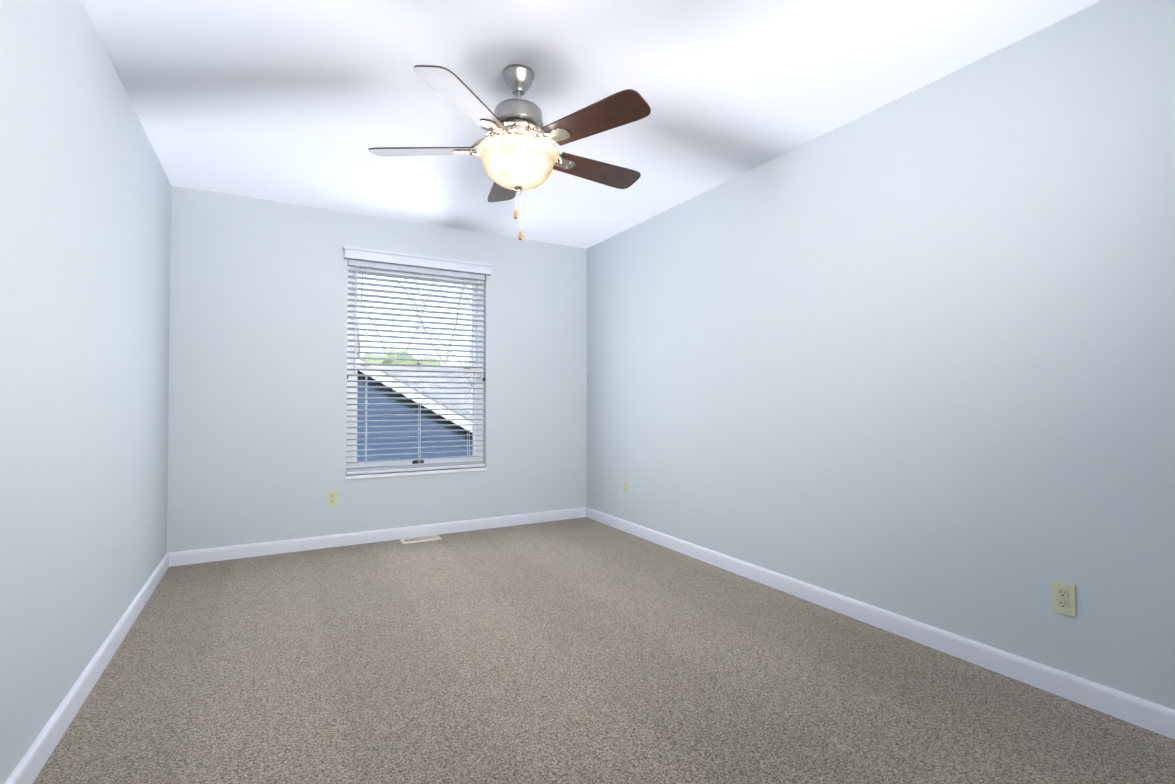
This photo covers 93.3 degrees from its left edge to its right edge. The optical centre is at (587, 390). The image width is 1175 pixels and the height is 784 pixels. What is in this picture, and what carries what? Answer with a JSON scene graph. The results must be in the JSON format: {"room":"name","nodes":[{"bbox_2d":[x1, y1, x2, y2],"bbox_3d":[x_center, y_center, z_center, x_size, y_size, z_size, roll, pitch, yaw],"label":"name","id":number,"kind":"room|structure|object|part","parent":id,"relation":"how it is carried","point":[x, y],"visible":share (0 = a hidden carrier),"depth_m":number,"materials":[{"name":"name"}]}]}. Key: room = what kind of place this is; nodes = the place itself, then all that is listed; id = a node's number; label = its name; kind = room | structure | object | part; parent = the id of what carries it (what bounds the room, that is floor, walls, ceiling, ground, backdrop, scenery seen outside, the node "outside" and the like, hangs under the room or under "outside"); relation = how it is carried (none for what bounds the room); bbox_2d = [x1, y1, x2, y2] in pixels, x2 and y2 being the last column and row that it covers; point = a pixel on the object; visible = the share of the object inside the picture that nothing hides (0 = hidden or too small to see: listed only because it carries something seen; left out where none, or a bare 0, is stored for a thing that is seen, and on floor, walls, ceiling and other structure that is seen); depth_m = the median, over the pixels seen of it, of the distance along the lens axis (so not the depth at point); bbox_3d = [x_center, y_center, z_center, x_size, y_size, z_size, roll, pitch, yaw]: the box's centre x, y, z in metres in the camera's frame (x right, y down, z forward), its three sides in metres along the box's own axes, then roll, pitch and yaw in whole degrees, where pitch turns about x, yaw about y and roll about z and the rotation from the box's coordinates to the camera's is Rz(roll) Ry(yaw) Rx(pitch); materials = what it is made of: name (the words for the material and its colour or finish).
{"room":"empty bedroom","nodes":[
{"label":"empty bedroom","id":0,"kind":"room"},
{"bbox_2d":[0,0,170,783],"bbox_3d":[-1.617,-0.131,1.526,0.140,2.440,4.847,1,-1,-29],"label":"wall","id":1,"kind":"structure","parent":0,"point":[85,209],"depth_m":1.84,"materials":[{"name":"white paint"}]},
{"bbox_2d":[5,552,172,783],"bbox_3d":[-1.550,1.045,1.546,0.014,0.088,4.567,1,-1,-29],"label":"baseboard","id":2,"kind":"structure","parent":1,"relation":"attached to","point":[27,770],"depth_m":1.92,"materials":[{"name":"white wood"}]},
{"bbox_2d":[167,185,586,552],"bbox_3d":[-1.377,-0.087,4.363,3.065,2.440,0.140,1,-1,-29],"label":"wall","id":3,"kind":"structure","parent":0,"point":[257,424],"depth_m":3.96,"materials":[{"name":"white paint"}]},
{"bbox_2d":[327,490,336,505],"bbox_3d":[-1.842,0.776,4.002,0.070,0.114,0.008,1,-1,-29],"label":"electrical outlet","id":4,"kind":"object","parent":3,"relation":"attached to","point":[331,497],"visible":1,"depth_m":4.00,"materials":[{"name":"beige plastic"}]},
{"bbox_2d":[173,507,584,565],"bbox_3d":[-1.342,1.088,4.276,3.000,0.088,0.014,1,-1,-29],"label":"baseboard","id":5,"kind":"structure","parent":3,"relation":"attached to","point":[196,556],"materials":[{"name":"white wood"}]},
{"bbox_2d":[346,266,486,479],"bbox_3d":[-1.331,-0.156,4.380,1.068,1.620,0.158,1,-1,-29],"label":"window","id":6,"kind":"structure","parent":3,"relation":"in","point":[398,462],"depth_m":4.35,"materials":[{"name":"white plastic"}]},
{"bbox_2d":[357,371,472,460],"bbox_3d":[-1.368,0.207,4.440,0.970,0.765,0.001,1,-1,-29],"label":"screen","id":7,"kind":"object","parent":6,"relation":"attached to","point":[415,416],"depth_m":4.42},
{"bbox_2d":[346,259,484,474],"bbox_3d":[-1.314,-0.172,4.351,1.060,1.586,0.071,1,-1,-29],"label":"window blinds","id":8,"kind":"object","parent":6,"relation":"attached to","point":[408,269],"visible":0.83,"depth_m":4.33,"materials":[{"name":"white plastic"}]},
{"bbox_2d":[343,246,493,275],"bbox_3d":[-1.282,-0.998,4.307,1.132,0.084,0.076,1,-1,-29],"label":"valance","id":9,"kind":"object","parent":3,"relation":"attached to","point":[358,253],"visible":1,"depth_m":4.25,"materials":[{"name":"white wood"}]},
{"bbox_2d":[82,0,1101,248],"bbox_3d":[-0.222,-1.379,2.333,3.345,0.080,4.847,1,-1,-29],"label":"ceiling","id":10,"kind":"structure","parent":0,"point":[302,102],"depth_m":2.41,"materials":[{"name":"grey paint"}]},
{"bbox_2d":[368,64,650,239],"bbox_3d":[-0.266,-0.984,2.362,1.180,0.708,1.208,1,-1,-29],"label":"fan","id":11,"kind":"object","parent":10,"relation":"hanging from","point":[516,152],"visible":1,"depth_m":2.23,"materials":[{"name":"brown wood"}]},
{"bbox_3d":[-0.291,-0.926,2.334,0.346,0.148,0.346,1,-1,-29],"label":"lamp shade","id":12,"kind":"part","parent":11,"relation":"part of","materials":[{"name":"white glass"}]},
{"bbox_3d":[-0.292,-0.729,2.331,0.033,0.198,0.024,1,-1,-29],"label":"cord","id":13,"kind":"part","parent":11,"relation":"part of","materials":[{"name":"silver metal"}]},
{"bbox_2d":[33,517,1174,783],"bbox_3d":[-0.222,1.131,2.294,3.345,0.060,4.847,1,-1,-29],"label":"floor","id":14,"kind":"structure","parent":0,"point":[579,651],"depth_m":2.05,"materials":[{"name":"carpet"}]},
{"bbox_2d":[400,535,441,543],"bbox_3d":[-1.264,1.128,4.211,0.292,0.006,0.132,1,-1,-29],"label":"floor vent","id":15,"kind":"object","parent":14,"relation":"in","point":[420,539],"visible":1,"depth_m":4.20,"materials":[{"name":"beige metal"}]},
{"bbox_2d":[587,0,1174,709],"bbox_3d":[1.174,-0.106,3.100,0.140,2.440,4.847,1,-1,-29],"label":"wall","id":16,"kind":"structure","parent":0,"point":[911,354],"depth_m":2.35,"materials":[{"name":"white paint"}]},
{"bbox_2d":[623,479,627,493],"bbox_3d":[0.304,0.773,4.479,0.008,0.114,0.070,1,-1,-29],"label":"electrical outlet","id":17,"kind":"object","parent":16,"relation":"attached to","point":[625,486],"visible":1,"depth_m":4.47,"materials":[{"name":"beige plastic"}]},
{"bbox_2d":[585,507,1174,739],"bbox_3d":[1.107,1.069,3.044,0.014,0.088,4.567,1,-1,-29],"label":"baseboard","id":18,"kind":"structure","parent":16,"relation":"attached to","point":[1143,713],"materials":[{"name":"white wood"}]},
{"bbox_2d":[1051,580,1075,617],"bbox_3d":[1.707,0.746,1.991,0.008,0.114,0.070,1,-1,-29],"label":"electrical outlet","id":19,"kind":"object","parent":16,"relation":"attached to","point":[1063,598],"visible":1,"depth_m":1.99,"materials":[{"name":"beige plastic"}]},
{"label":"outside","id":20,"kind":"structure","parent":0,"visible":0},
{"bbox_2d":[384,371,472,418],"bbox_3d":[-3.637,0.875,18.187,32.000,3.350,5.000,1,-1,-29],"label":"shingles","id":21,"kind":"object","parent":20,"point":[438,384],"depth_m":19.05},
{"label":"lawn","id":22,"kind":"structure","parent":0,"visible":0},
{"bbox_2d":[357,359,472,461],"bbox_3d":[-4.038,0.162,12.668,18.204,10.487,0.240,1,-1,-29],"label":"house","id":23,"kind":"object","parent":22,"relation":"on","point":[397,440],"depth_m":12.65,"materials":[{"name":"blue"}]},
{"bbox_2d":[357,275,472,386],"bbox_3d":[-5.513,-4.997,29.573,22.176,19.128,30.563,1,-1,-29],"label":"trees","id":24,"kind":"object","parent":22,"relation":"on","point":[405,356],"depth_m":31.56,"materials":[{"name":"beige plant"}]}
]}

